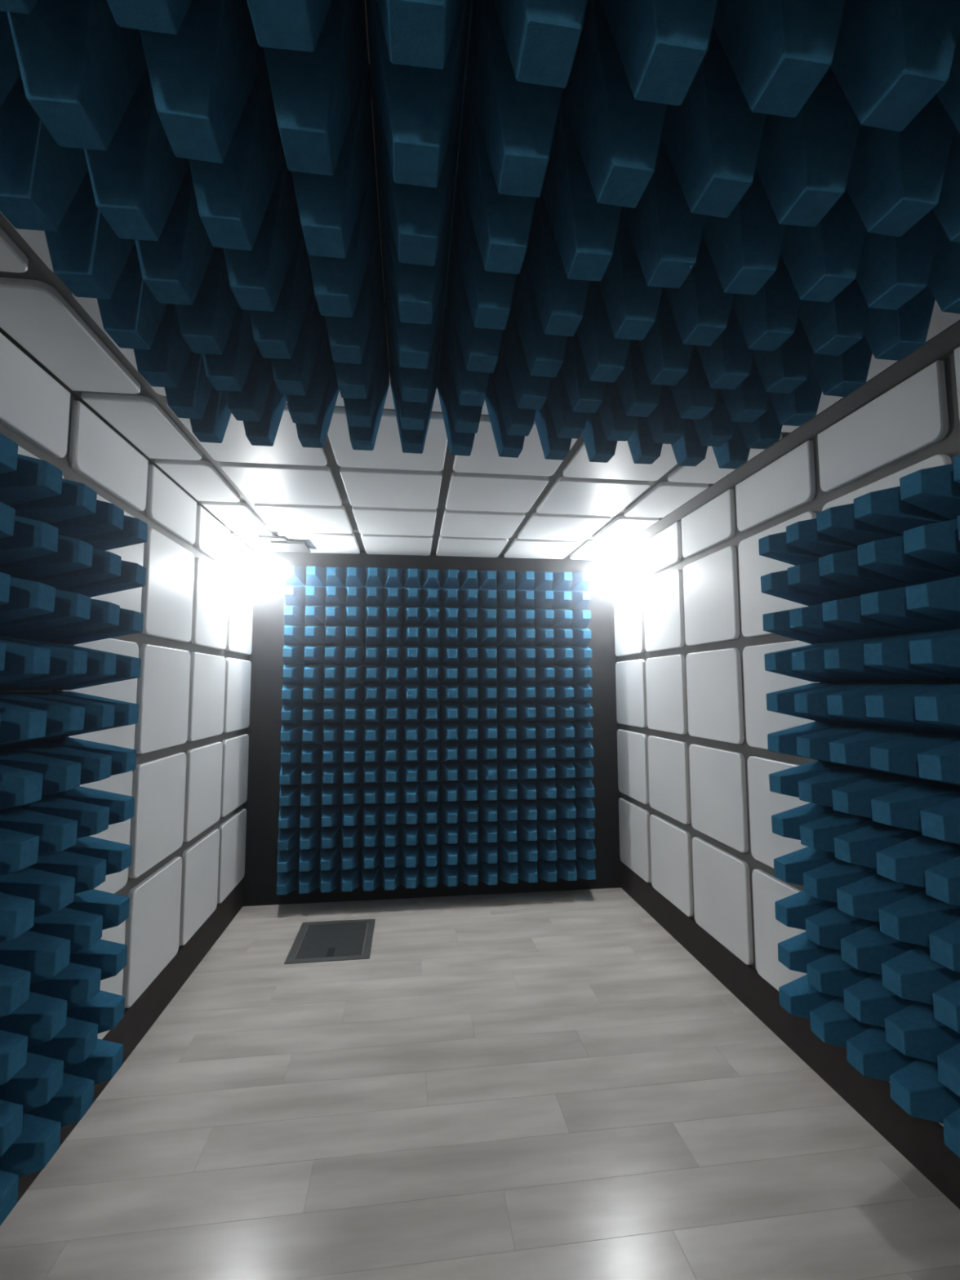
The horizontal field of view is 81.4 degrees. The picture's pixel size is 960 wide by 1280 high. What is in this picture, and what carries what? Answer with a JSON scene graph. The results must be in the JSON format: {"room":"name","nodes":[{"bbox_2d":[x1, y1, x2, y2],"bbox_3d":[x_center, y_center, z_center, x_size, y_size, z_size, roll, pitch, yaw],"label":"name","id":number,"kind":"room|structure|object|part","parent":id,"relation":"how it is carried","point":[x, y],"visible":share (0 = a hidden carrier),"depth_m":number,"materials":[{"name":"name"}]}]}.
{"room":"anechoic chamber","nodes":[
{"label":"anechoic chamber","id":0,"kind":"room"},
{"bbox_2d":[0,328,254,1039],"bbox_3d":[-1.421,0.384,1.500,0.164,2.545,5.038,0,-5,-7],"label":"wall","id":1,"kind":"structure","parent":0,"point":[186,831],"depth_m":2.62,"materials":[{"name":"white paint"}]},
{"bbox_2d":[0,432,17,671],"bbox_3d":[-1.135,-0.210,0.960,0.257,0.599,0.624,0,-5,-7],"label":"panel","id":2,"kind":"object","parent":1,"relation":"attached to","point":[8,447],"visible":1,"depth_m":1.22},
{"bbox_3d":[-1.353,0.181,1.535,0.023,0.474,0.512,0,-5,-7],"label":"panel","id":3,"kind":"part","parent":1,"relation":"part of","materials":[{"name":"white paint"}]},
{"bbox_3d":[-1.355,-0.735,1.612,0.023,0.237,0.512,0,-5,-7],"label":"panel","id":4,"kind":"part","parent":1,"relation":"part of","materials":[{"name":"white paint"}]},
{"bbox_3d":[-1.354,-0.336,1.579,0.023,0.474,0.512,0,-5,-7],"label":"panel","id":5,"kind":"part","parent":1,"relation":"part of","materials":[{"name":"white paint"}]},
{"bbox_2d":[0,888,129,1226],"bbox_3d":[-1.210,1.049,1.478,0.257,0.599,0.624,0,-5,-7],"label":"panel","id":6,"kind":"object","parent":1,"relation":"attached to","point":[54,1010],"visible":0.97,"depth_m":1.45,"materials":[{"name":"plastic"}]},
{"bbox_2d":[0,691,138,942],"bbox_3d":[-1.211,0.443,1.529,0.257,0.599,0.624,0,-5,-7],"label":"panel","id":7,"kind":"object","parent":1,"relation":"attached to","point":[49,855],"visible":1,"depth_m":1.48,"materials":[{"name":"plastic"}]},
{"bbox_2d":[0,453,147,690],"bbox_3d":[-1.213,-0.158,1.580,0.257,0.599,0.624,0,-5,-7],"label":"panel","id":8,"kind":"object","parent":1,"relation":"attached to","point":[55,558],"visible":0.98,"depth_m":1.51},
{"bbox_3d":[-1.422,0.228,2.091,0.023,0.474,0.513,0,-5,-7],"label":"panel","id":9,"kind":"part","parent":1,"relation":"part of","materials":[{"name":"white paint"}]},
{"bbox_3d":[-1.421,0.744,2.048,0.023,0.474,0.513,0,-5,-7],"label":"panel","id":10,"kind":"part","parent":1,"relation":"part of","materials":[{"name":"white paint"}]},
{"bbox_3d":[-1.425,-0.688,2.168,0.023,0.237,0.513,0,-5,-7],"label":"panel","id":11,"kind":"part","parent":1,"relation":"part of","materials":[{"name":"white paint"}]},
{"bbox_3d":[-1.420,1.261,2.004,0.023,0.474,0.513,0,-5,-7],"label":"panel","id":12,"kind":"part","parent":1,"relation":"part of","materials":[{"name":"white paint"}]},
{"bbox_3d":[-1.424,-0.289,2.134,0.023,0.474,0.513,0,-5,-7],"label":"panel","id":13,"kind":"part","parent":1,"relation":"part of","materials":[{"name":"white paint"}]},
{"bbox_2d":[17,877,244,1202],"bbox_3d":[-1.351,1.552,1.410,0.017,0.196,5.038,0,-5,-7],"label":"baseboard","id":14,"kind":"structure","parent":1,"relation":"attached to","point":[139,1018],"depth_m":2.65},
{"bbox_3d":[-1.490,1.308,2.560,0.023,0.474,0.512,0,-5,-7],"label":"panel","id":15,"kind":"part","parent":1,"relation":"part of","materials":[{"name":"white paint"}]},
{"bbox_3d":[-1.491,0.791,2.603,0.023,0.474,0.512,0,-5,-7],"label":"panel","id":16,"kind":"part","parent":1,"relation":"part of","materials":[{"name":"white paint"}]},
{"bbox_3d":[-1.492,0.274,2.647,0.023,0.474,0.512,0,-5,-7],"label":"panel","id":17,"kind":"part","parent":1,"relation":"part of","materials":[{"name":"white paint"}]},
{"bbox_3d":[-1.494,-0.242,2.690,0.023,0.474,0.512,0,-5,-7],"label":"panel","id":18,"kind":"part","parent":1,"relation":"part of","materials":[{"name":"white paint"}]},
{"bbox_3d":[-1.495,-0.641,2.723,0.023,0.237,0.512,0,-5,-7],"label":"panel","id":19,"kind":"part","parent":1,"relation":"part of","materials":[{"name":"white paint"}]},
{"bbox_3d":[-1.559,1.355,3.116,0.023,0.474,0.513,0,-5,-7],"label":"panel","id":20,"kind":"part","parent":1,"relation":"part of","materials":[{"name":"white paint"}]},
{"bbox_3d":[-1.561,0.838,3.159,0.023,0.474,0.513,0,-5,-7],"label":"panel","id":21,"kind":"part","parent":1,"relation":"part of","materials":[{"name":"white paint"}]},
{"bbox_3d":[-1.562,0.321,3.202,0.023,0.474,0.513,0,-5,-7],"label":"panel","id":22,"kind":"part","parent":1,"relation":"part of","materials":[{"name":"white paint"}]},
{"bbox_3d":[-1.563,-0.196,3.246,0.023,0.474,0.513,0,-5,-7],"label":"panel","id":23,"kind":"part","parent":1,"relation":"part of","materials":[{"name":"white paint"}]},
{"bbox_3d":[-1.565,-0.595,3.279,0.023,0.237,0.513,0,-5,-7],"label":"panel","id":24,"kind":"part","parent":1,"relation":"part of","materials":[{"name":"white paint"}]},
{"bbox_3d":[-1.629,1.401,3.673,0.023,0.474,0.515,0,-5,-7],"label":"panel","id":25,"kind":"part","parent":1,"relation":"part of","materials":[{"name":"white paint"}]},
{"bbox_3d":[-1.631,0.885,3.716,0.023,0.474,0.515,0,-5,-7],"label":"panel","id":26,"kind":"part","parent":1,"relation":"part of","materials":[{"name":"white paint"}]},
{"bbox_3d":[-1.632,0.368,3.759,0.023,0.474,0.515,0,-5,-7],"label":"panel","id":27,"kind":"part","parent":1,"relation":"part of","materials":[{"name":"white paint"}]},
{"bbox_3d":[-1.634,-0.149,3.803,0.023,0.474,0.515,0,-5,-7],"label":"panel","id":28,"kind":"part","parent":1,"relation":"part of","materials":[{"name":"white paint"}]},
{"bbox_3d":[-1.635,-0.548,3.836,0.023,0.237,0.515,0,-5,-7],"label":"panel","id":29,"kind":"part","parent":1,"relation":"part of","materials":[{"name":"white paint"}]},
{"bbox_2d":[240,564,271,584],"bbox_3d":[-1.517,-0.438,3.765,0.230,0.136,0.158,-1,-5,4],"label":"wall lamp","id":30,"kind":"object","parent":1,"relation":"attached to","point":[260,574],"visible":1,"depth_m":3.71,"materials":[{"name":"white"}]},
{"bbox_3d":[-1.615,-0.433,3.812,0.012,0.080,0.080,0,-5,-7],"label":"wall plate","id":31,"kind":"part","parent":30,"relation":"part of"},
{"bbox_3d":[-1.540,-0.433,3.821,0.143,0.024,0.022,0,-5,-7],"label":"arm","id":32,"kind":"part","parent":30,"relation":"part of"},
{"bbox_2d":[250,564,271,584],"bbox_3d":[-1.471,-0.439,3.748,0.136,0.136,0.132,0,-5,-7],"label":"light","id":33,"kind":"object","parent":30,"relation":"attached to","point":[260,574],"depth_m":3.70,"materials":[{"name":"white"}]},
{"bbox_2d":[243,548,621,906],"bbox_3d":[-0.304,0.610,4.240,3.064,2.545,0.140,0,-5,-7],"label":"wall","id":34,"kind":"structure","parent":0,"point":[262,806],"depth_m":4.12,"materials":[{"name":"paint"}]},
{"bbox_2d":[276,803,361,894],"bbox_3d":[-1.124,1.460,3.871,0.568,0.572,0.241,0,-5,-7],"label":"panel","id":35,"kind":"object","parent":34,"relation":"attached to","point":[319,846],"visible":1,"depth_m":3.85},
{"bbox_2d":[279,723,363,805],"bbox_3d":[-1.126,0.886,3.919,0.568,0.572,0.241,0,-5,-7],"label":"panel","id":36,"kind":"object","parent":34,"relation":"attached to","point":[322,764],"visible":1,"depth_m":3.90,"materials":[{"name":"plastic"}]},
{"bbox_2d":[280,644,364,724],"bbox_3d":[-1.127,0.313,3.967,0.568,0.572,0.241,0,-5,-7],"label":"panel","id":37,"kind":"object","parent":34,"relation":"attached to","point":[322,683],"visible":1,"depth_m":3.95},
{"bbox_2d":[284,565,364,644],"bbox_3d":[-1.129,-0.261,4.015,0.568,0.572,0.241,0,-5,-7],"label":"panel","id":38,"kind":"object","parent":34,"relation":"attached to","point":[324,606],"visible":1,"depth_m":4.00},
{"bbox_2d":[360,801,440,891],"bbox_3d":[-0.559,1.465,3.941,0.568,0.572,0.241,0,-5,-7],"label":"panel","id":39,"kind":"object","parent":34,"relation":"attached to","point":[400,842],"visible":1,"depth_m":3.92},
{"bbox_2d":[361,722,440,803],"bbox_3d":[-0.561,0.890,3.989,0.568,0.572,0.241,0,-5,-7],"label":"panel","id":40,"kind":"object","parent":34,"relation":"attached to","point":[402,762],"visible":1,"depth_m":3.97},
{"bbox_2d":[363,644,440,723],"bbox_3d":[-0.562,0.317,4.037,0.568,0.572,0.241,0,-5,-7],"label":"panel","id":41,"kind":"object","parent":34,"relation":"attached to","point":[402,683],"visible":1,"depth_m":4.02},
{"bbox_2d":[364,567,440,644],"bbox_3d":[-0.564,-0.257,4.086,0.568,0.572,0.241,0,-5,-7],"label":"panel","id":42,"kind":"object","parent":34,"relation":"attached to","point":[402,606],"visible":1,"depth_m":4.07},
{"bbox_2d":[440,569,515,645],"bbox_3d":[0.002,-0.253,4.156,0.568,0.572,0.241,0,-5,-7],"label":"panel","id":43,"kind":"object","parent":34,"relation":"attached to","point":[477,608],"visible":1,"depth_m":4.14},
{"bbox_2d":[440,645,516,722],"bbox_3d":[0.003,0.322,4.108,0.568,0.572,0.241,0,-5,-7],"label":"panel","id":44,"kind":"object","parent":34,"relation":"attached to","point":[478,682],"visible":1,"depth_m":4.09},
{"bbox_2d":[440,799,518,886],"bbox_3d":[0.006,1.469,4.012,0.568,0.572,0.241,0,-5,-7],"label":"panel","id":45,"kind":"object","parent":34,"relation":"attached to","point":[478,837],"visible":1,"depth_m":3.99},
{"bbox_2d":[440,721,517,801],"bbox_3d":[0.005,0.895,4.060,0.568,0.572,0.241,0,-5,-7],"label":"panel","id":46,"kind":"object","parent":34,"relation":"attached to","point":[478,760],"visible":1,"depth_m":4.04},
{"bbox_2d":[515,571,591,646],"bbox_3d":[0.566,-0.248,4.227,0.568,0.572,0.241,0,-5,-7],"label":"panel","id":47,"kind":"object","parent":34,"relation":"attached to","point":[551,607],"visible":0.98,"depth_m":4.21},
{"bbox_2d":[515,646,593,721],"bbox_3d":[0.568,0.326,4.179,0.568,0.572,0.241,0,-5,-7],"label":"panel","id":48,"kind":"object","parent":34,"relation":"attached to","point":[552,682],"visible":1,"depth_m":4.15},
{"bbox_2d":[515,720,595,799],"bbox_3d":[0.570,0.899,4.131,0.568,0.572,0.241,0,-5,-7],"label":"panel","id":49,"kind":"object","parent":34,"relation":"attached to","point":[553,762],"visible":0.99,"depth_m":4.11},
{"bbox_2d":[516,797,595,882],"bbox_3d":[0.571,1.473,4.083,0.568,0.572,0.241,0,-5,-7],"label":"panel","id":50,"kind":"object","parent":34,"relation":"attached to","point":[554,836],"visible":0.96,"depth_m":4.06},
{"bbox_2d":[0,888,959,1279],"bbox_3d":[0.021,1.745,1.566,3.064,0.169,5.319,0,-5,-7],"label":"floor","id":51,"kind":"structure","parent":0,"point":[540,1085],"depth_m":1.92,"materials":[{"name":"grey"}]},
{"bbox_2d":[284,918,375,964],"bbox_3d":[-0.885,1.812,3.374,0.464,0.005,0.540,0,-5,-7],"label":"floor hatch","id":52,"kind":"object","parent":51,"relation":"on","point":[344,940],"visible":1,"depth_m":3.34,"materials":[{"name":"grey metal"}]},
{"bbox_3d":[-0.885,1.812,3.374,0.370,0.004,0.446,0,-5,-7],"label":"lid","id":53,"kind":"part","parent":52,"relation":"part of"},
{"bbox_2d":[0,0,959,559],"bbox_3d":[0.014,-0.931,1.791,3.064,0.164,5.319,0,-5,-7],"label":"ceiling","id":54,"kind":"structure","parent":0,"point":[334,498],"depth_m":2.63,"materials":[{"name":"white paint"}]},
{"bbox_3d":[-1.159,-0.917,1.084,0.227,0.023,0.513,0,-5,-7],"label":"panel","id":55,"kind":"part","parent":54,"relation":"part of","materials":[{"name":"white paint"}]},
{"bbox_3d":[-0.760,-0.914,1.133,0.488,0.023,0.513,0,-5,-7],"label":"panel","id":56,"kind":"part","parent":54,"relation":"part of","materials":[{"name":"white paint"}]},
{"bbox_3d":[-1.229,-0.870,1.639,0.227,0.023,0.512,0,-5,-7],"label":"panel","id":57,"kind":"part","parent":54,"relation":"part of","materials":[{"name":"white paint"}]},
{"bbox_3d":[-1.299,-0.823,2.195,0.227,0.023,0.513,0,-5,-7],"label":"panel","id":58,"kind":"part","parent":54,"relation":"part of","materials":[{"name":"white paint"}]},
{"bbox_3d":[-0.830,-0.867,1.689,0.488,0.023,0.512,0,-5,-7],"label":"panel","id":59,"kind":"part","parent":54,"relation":"part of","materials":[{"name":"white paint"}]},
{"bbox_2d":[0,0,378,317],"bbox_3d":[-0.473,-0.794,0.825,0.599,0.265,0.624,0,-5,-7],"label":"panel","id":60,"kind":"object","parent":54,"relation":"attached to","point":[181,131],"visible":1,"depth_m":0.84,"materials":[{"name":"plastic"}]},
{"bbox_3d":[-1.369,-0.776,2.751,0.227,0.023,0.512,0,-5,-7],"label":"panel","id":61,"kind":"part","parent":54,"relation":"part of","materials":[{"name":"white paint"}]},
{"bbox_3d":[-1.439,-0.730,3.306,0.227,0.023,0.513,0,-5,-7],"label":"panel","id":62,"kind":"part","parent":54,"relation":"part of","materials":[{"name":"white paint"}]},
{"bbox_2d":[97,223,389,450],"bbox_3d":[-0.551,-0.742,1.447,0.599,0.265,0.624,0,-5,-7],"label":"panel","id":63,"kind":"object","parent":54,"relation":"attached to","point":[213,358],"visible":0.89,"depth_m":1.33,"materials":[{"name":"plastic"}]},
{"bbox_3d":[-0.900,-0.820,2.245,0.488,0.023,0.513,0,-5,-7],"label":"panel","id":64,"kind":"part","parent":54,"relation":"part of","materials":[{"name":"white paint"}]},
{"bbox_3d":[-1.508,-0.683,3.859,0.227,0.023,0.506,0,-5,-7],"label":"panel","id":65,"kind":"part","parent":54,"relation":"part of","materials":[{"name":"white paint"}]},
{"bbox_3d":[-0.970,-0.773,2.801,0.488,0.023,0.512,0,-5,-7],"label":"panel","id":66,"kind":"part","parent":54,"relation":"part of","materials":[{"name":"white paint"}]},
{"bbox_2d":[258,535,311,552],"bbox_3d":[-1.335,-0.657,3.832,0.281,0.032,0.315,0,-5,-7],"label":"ceiling plate","id":67,"kind":"object","parent":54,"relation":"attached to","point":[282,544],"visible":1,"depth_m":3.78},
{"bbox_3d":[-1.384,-0.670,3.770,0.169,0.015,0.202,0,-5,-7],"label":"plate","id":68,"kind":"part","parent":67,"relation":"part of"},
{"bbox_3d":[-1.309,-0.646,3.869,0.219,0.017,0.247,0,-5,-7],"label":"plate","id":69,"kind":"part","parent":67,"relation":"part of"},
{"bbox_3d":[-1.040,-0.727,3.356,0.488,0.023,0.513,0,-5,-7],"label":"panel","id":70,"kind":"part","parent":54,"relation":"part of","materials":[{"name":"white paint"}]},
{"bbox_3d":[-1.109,-0.680,3.909,0.488,0.023,0.506,0,-5,-7],"label":"panel","id":71,"kind":"part","parent":54,"relation":"part of","materials":[{"name":"white paint"}]},
{"bbox_3d":[-0.167,-0.957,0.643,0.477,0.023,0.513,0,-5,-7],"label":"panel","id":72,"kind":"part","parent":54,"relation":"part of","materials":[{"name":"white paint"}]},
{"bbox_3d":[-0.237,-0.910,1.199,0.477,0.023,0.513,0,-5,-7],"label":"panel","id":73,"kind":"part","parent":54,"relation":"part of","materials":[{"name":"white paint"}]},
{"bbox_3d":[-0.377,-0.816,2.310,0.477,0.023,0.513,0,-5,-7],"label":"panel","id":74,"kind":"part","parent":54,"relation":"part of","materials":[{"name":"white paint"}]},
{"bbox_3d":[-0.307,-0.863,1.755,0.477,0.023,0.512,0,-5,-7],"label":"panel","id":75,"kind":"part","parent":54,"relation":"part of","materials":[{"name":"white paint"}]},
{"bbox_3d":[-0.447,-0.769,2.866,0.477,0.023,0.512,0,-5,-7],"label":"panel","id":76,"kind":"part","parent":54,"relation":"part of","materials":[{"name":"white paint"}]},
{"bbox_3d":[-0.517,-0.723,3.422,0.477,0.023,0.513,0,-5,-7],"label":"panel","id":77,"kind":"part","parent":54,"relation":"part of","materials":[{"name":"white paint"}]},
{"bbox_3d":[-0.586,-0.676,3.974,0.477,0.023,0.506,0,-5,-7],"label":"panel","id":78,"kind":"part","parent":54,"relation":"part of","materials":[{"name":"white paint"}]},
{"bbox_3d":[-0.069,-0.672,4.039,0.477,0.023,0.506,0,-5,-7],"label":"panel","id":79,"kind":"part","parent":54,"relation":"part of","materials":[{"name":"white paint"}]},
{"bbox_3d":[0.001,-0.719,3.486,0.477,0.023,0.513,0,-5,-7],"label":"panel","id":80,"kind":"part","parent":54,"relation":"part of","materials":[{"name":"white paint"}]},
{"bbox_3d":[0.210,-0.859,1.819,0.477,0.023,0.512,0,-5,-7],"label":"panel","id":81,"kind":"part","parent":54,"relation":"part of","materials":[{"name":"white paint"}]},
{"bbox_3d":[0.071,-0.765,2.931,0.477,0.023,0.512,0,-5,-7],"label":"panel","id":82,"kind":"part","parent":54,"relation":"part of","materials":[{"name":"white paint"}]},
{"bbox_2d":[380,227,631,460],"bbox_3d":[0.047,-0.737,1.521,0.599,0.265,0.624,0,-5,-7],"label":"panel","id":83,"kind":"object","parent":54,"relation":"attached to","point":[523,374],"visible":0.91,"depth_m":1.40,"materials":[{"name":"plastic"}]},
{"bbox_3d":[0.141,-0.812,2.375,0.477,0.023,0.513,0,-5,-7],"label":"panel","id":84,"kind":"part","parent":54,"relation":"part of","materials":[{"name":"white paint"}]},
{"bbox_3d":[0.449,-0.668,4.104,0.477,0.023,0.506,0,-5,-7],"label":"panel","id":85,"kind":"part","parent":54,"relation":"part of","materials":[{"name":"white paint"}]},
{"bbox_3d":[0.518,-0.715,3.551,0.477,0.023,0.513,0,-5,-7],"label":"panel","id":86,"kind":"part","parent":54,"relation":"part of","materials":[{"name":"white paint"}]},
{"bbox_3d":[0.588,-0.761,2.995,0.477,0.023,0.512,0,-5,-7],"label":"panel","id":87,"kind":"part","parent":54,"relation":"part of","materials":[{"name":"white paint"}]},
{"bbox_3d":[0.856,-0.665,4.155,0.254,0.023,0.506,0,-5,-7],"label":"panel","id":88,"kind":"part","parent":54,"relation":"part of","materials":[{"name":"white paint"}]},
{"bbox_2d":[365,0,845,340],"bbox_3d":[0.125,-0.790,0.900,0.599,0.265,0.624,0,-5,-7],"label":"panel","id":89,"kind":"object","parent":54,"relation":"attached to","point":[585,141],"visible":1,"depth_m":0.80,"materials":[{"name":"plastic"}]},
{"bbox_3d":[0.658,-0.808,2.440,0.477,0.023,0.513,0,-5,-7],"label":"panel","id":90,"kind":"part","parent":54,"relation":"part of","materials":[{"name":"white paint"}]},
{"bbox_3d":[0.925,-0.711,3.602,0.254,0.023,0.513,0,-5,-7],"label":"panel","id":91,"kind":"part","parent":54,"relation":"part of","materials":[{"name":"white paint"}]},
{"bbox_3d":[0.995,-0.758,3.046,0.254,0.023,0.512,0,-5,-7],"label":"panel","id":92,"kind":"part","parent":54,"relation":"part of","materials":[{"name":"white paint"}]},
{"bbox_3d":[1.065,-0.805,2.491,0.254,0.023,0.513,0,-5,-7],"label":"panel","id":93,"kind":"part","parent":54,"relation":"part of","materials":[{"name":"white paint"}]},
{"bbox_2d":[582,287,872,469],"bbox_3d":[0.645,-0.733,1.596,0.599,0.265,0.624,0,-5,-7],"label":"panel","id":94,"kind":"object","parent":54,"relation":"attached to","point":[730,397],"visible":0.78,"depth_m":1.48,"materials":[{"name":"plastic"}]},
{"bbox_2d":[664,0,959,360],"bbox_3d":[0.723,-0.785,0.975,0.599,0.265,0.624,0,-5,-7],"label":"panel","id":95,"kind":"object","parent":54,"relation":"attached to","point":[846,224],"visible":0.94,"depth_m":0.91,"materials":[{"name":"plastic"}]},
{"bbox_3d":[1.135,-0.852,1.935,0.254,0.023,0.512,0,-5,-7],"label":"panel","id":96,"kind":"part","parent":54,"relation":"part of","materials":[{"name":"white paint"}]},
{"bbox_3d":[1.205,-0.898,1.379,0.254,0.023,0.513,0,-5,-7],"label":"panel","id":97,"kind":"part","parent":54,"relation":"part of","materials":[{"name":"white paint"}]},
{"bbox_2d":[613,346,959,1126],"bbox_3d":[1.456,0.406,1.859,0.164,2.545,5.038,0,-5,-7],"label":"wall","id":98,"kind":"structure","parent":0,"point":[697,805],"depth_m":2.82,"materials":[{"name":"white paint"}]},
{"bbox_2d":[602,566,628,585],"bbox_3d":[1.002,-0.465,4.084,0.232,0.136,0.158,1,-5,-18],"label":"wall lamp","id":99,"kind":"object","parent":98,"relation":"attached to","point":[611,575],"visible":1,"depth_m":4.02,"materials":[{"name":"white"}]},
{"bbox_3d":[1.087,-0.459,4.154,0.012,0.080,0.080,0,-5,-7],"label":"wall plate","id":100,"kind":"part","parent":99,"relation":"part of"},
{"bbox_3d":[1.102,-0.530,4.179,0.023,0.244,0.515,0,-5,-7],"label":"panel","id":101,"kind":"part","parent":98,"relation":"part of","materials":[{"name":"white paint"}]},
{"bbox_3d":[1.103,-0.128,4.145,0.023,0.474,0.515,0,-5,-7],"label":"panel","id":102,"kind":"part","parent":98,"relation":"part of","materials":[{"name":"white paint"}]},
{"bbox_3d":[1.105,0.389,4.102,0.023,0.474,0.515,0,-5,-7],"label":"panel","id":103,"kind":"part","parent":98,"relation":"part of","materials":[{"name":"white paint"}]},
{"bbox_3d":[1.106,0.906,4.058,0.023,0.474,0.515,0,-5,-7],"label":"panel","id":104,"kind":"part","parent":98,"relation":"part of","materials":[{"name":"white paint"}]},
{"bbox_3d":[1.108,1.423,4.015,0.023,0.474,0.515,0,-5,-7],"label":"panel","id":105,"kind":"part","parent":98,"relation":"part of","materials":[{"name":"white paint"}]},
{"bbox_3d":[1.172,-0.577,3.622,0.023,0.244,0.513,0,-5,-7],"label":"panel","id":106,"kind":"part","parent":98,"relation":"part of","materials":[{"name":"white paint"}]},
{"bbox_3d":[1.173,-0.174,3.588,0.023,0.474,0.513,0,-5,-7],"label":"panel","id":107,"kind":"part","parent":98,"relation":"part of","materials":[{"name":"white paint"}]},
{"bbox_3d":[1.175,0.342,3.545,0.023,0.474,0.513,0,-5,-7],"label":"panel","id":108,"kind":"part","parent":98,"relation":"part of","materials":[{"name":"white paint"}]},
{"bbox_3d":[1.176,0.859,3.501,0.023,0.474,0.513,0,-5,-7],"label":"panel","id":109,"kind":"part","parent":98,"relation":"part of","materials":[{"name":"white paint"}]},
{"bbox_3d":[1.178,1.376,3.458,0.023,0.474,0.513,0,-5,-7],"label":"panel","id":110,"kind":"part","parent":98,"relation":"part of","materials":[{"name":"white paint"}]},
{"bbox_3d":[1.242,-0.623,3.066,0.023,0.244,0.512,0,-5,-7],"label":"panel","id":111,"kind":"part","parent":98,"relation":"part of","materials":[{"name":"white paint"}]},
{"bbox_3d":[1.243,-0.221,3.032,0.023,0.474,0.512,0,-5,-7],"label":"panel","id":112,"kind":"part","parent":98,"relation":"part of","materials":[{"name":"white paint"}]},
{"bbox_3d":[1.245,0.296,2.989,0.023,0.474,0.512,0,-5,-7],"label":"panel","id":113,"kind":"part","parent":98,"relation":"part of","materials":[{"name":"white paint"}]},
{"bbox_3d":[1.246,0.812,2.946,0.023,0.474,0.512,0,-5,-7],"label":"panel","id":114,"kind":"part","parent":98,"relation":"part of","materials":[{"name":"white paint"}]},
{"bbox_3d":[1.248,1.329,2.902,0.023,0.474,0.512,0,-5,-7],"label":"panel","id":115,"kind":"part","parent":98,"relation":"part of","materials":[{"name":"white paint"}]},
{"bbox_3d":[1.312,-0.670,2.510,0.023,0.244,0.513,0,-5,-7],"label":"panel","id":116,"kind":"part","parent":98,"relation":"part of","materials":[{"name":"white paint"}]},
{"bbox_3d":[1.313,-0.268,2.477,0.023,0.474,0.513,0,-5,-7],"label":"panel","id":117,"kind":"part","parent":98,"relation":"part of","materials":[{"name":"white paint"}]},
{"bbox_3d":[1.315,0.249,2.433,0.023,0.474,0.513,0,-5,-7],"label":"panel","id":118,"kind":"part","parent":98,"relation":"part of","materials":[{"name":"white paint"}]},
{"bbox_3d":[1.316,0.765,2.390,0.023,0.474,0.513,0,-5,-7],"label":"panel","id":119,"kind":"part","parent":98,"relation":"part of","materials":[{"name":"white paint"}]},
{"bbox_3d":[1.317,1.282,2.347,0.023,0.474,0.513,0,-5,-7],"label":"panel","id":120,"kind":"part","parent":98,"relation":"part of","materials":[{"name":"white paint"}]},
{"bbox_2d":[600,320,959,560],"bbox_3d":[1.333,-0.854,1.950,0.125,0.019,5.038,0,-5,-7],"label":"trim","id":121,"kind":"structure","parent":98,"relation":"attached to","point":[944,344],"depth_m":2.12,"materials":[{"name":"metal"}]},
{"bbox_2d":[620,861,959,1208],"bbox_3d":[1.393,1.574,1.753,0.017,0.196,5.038,0,-5,-7],"label":"baseboard","id":122,"kind":"structure","parent":98,"relation":"attached to","point":[921,1141],"depth_m":2.21,"materials":[{"name":"black"}]},
{"bbox_2d":[758,486,959,682],"bbox_3d":[1.242,-0.159,1.896,0.257,0.599,0.624,0,-5,-7],"label":"panel","id":123,"kind":"object","parent":98,"relation":"attached to","point":[852,571],"visible":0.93,"depth_m":1.78,"materials":[{"name":"plastic"}]},
{"bbox_2d":[766,680,959,888],"bbox_3d":[1.244,0.440,1.846,0.257,0.599,0.624,0,-5,-7],"label":"panel","id":124,"kind":"object","parent":98,"relation":"attached to","point":[864,789],"visible":0.97,"depth_m":1.74,"materials":[{"name":"plastic"}]},
{"bbox_2d":[773,846,959,1123],"bbox_3d":[1.246,1.045,1.795,0.257,0.599,0.624,0,-5,-7],"label":"panel","id":125,"kind":"object","parent":98,"relation":"attached to","point":[869,984],"visible":0.91,"depth_m":1.69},
{"bbox_3d":[1.382,-0.717,1.955,0.023,0.244,0.512,0,-5,-7],"label":"panel","id":126,"kind":"part","parent":98,"relation":"part of","materials":[{"name":"white paint"}]},
{"bbox_3d":[1.383,-0.315,1.921,0.023,0.474,0.512,0,-5,-7],"label":"panel","id":127,"kind":"part","parent":98,"relation":"part of","materials":[{"name":"white paint"}]},
{"bbox_3d":[1.384,0.202,1.878,0.023,0.474,0.512,0,-5,-7],"label":"panel","id":128,"kind":"part","parent":98,"relation":"part of","materials":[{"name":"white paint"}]},
{"bbox_2d":[899,453,959,676],"bbox_3d":[1.320,-0.211,1.276,0.257,0.599,0.624,0,-5,-7],"label":"panel","id":129,"kind":"object","parent":98,"relation":"attached to","point":[935,490],"visible":1,"depth_m":1.47,"materials":[{"name":"plastic"}]},
{"bbox_2d":[914,684,959,906],"bbox_3d":[1.322,0.387,1.225,0.257,0.599,0.624,0,-5,-7],"label":"panel","id":130,"kind":"object","parent":98,"relation":"attached to","point":[941,822],"visible":1,"depth_m":1.43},
{"bbox_2d":[928,919,959,1157],"bbox_3d":[1.323,0.993,1.175,0.257,0.599,0.624,0,-5,-7],"label":"panel","id":131,"kind":"object","parent":98,"relation":"attached to","point":[944,942],"visible":1,"depth_m":1.40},
{"bbox_3d":[1.452,-0.764,1.399,0.023,0.244,0.513,0,-5,-7],"label":"panel","id":132,"kind":"part","parent":98,"relation":"part of","materials":[{"name":"white paint"}]}
]}

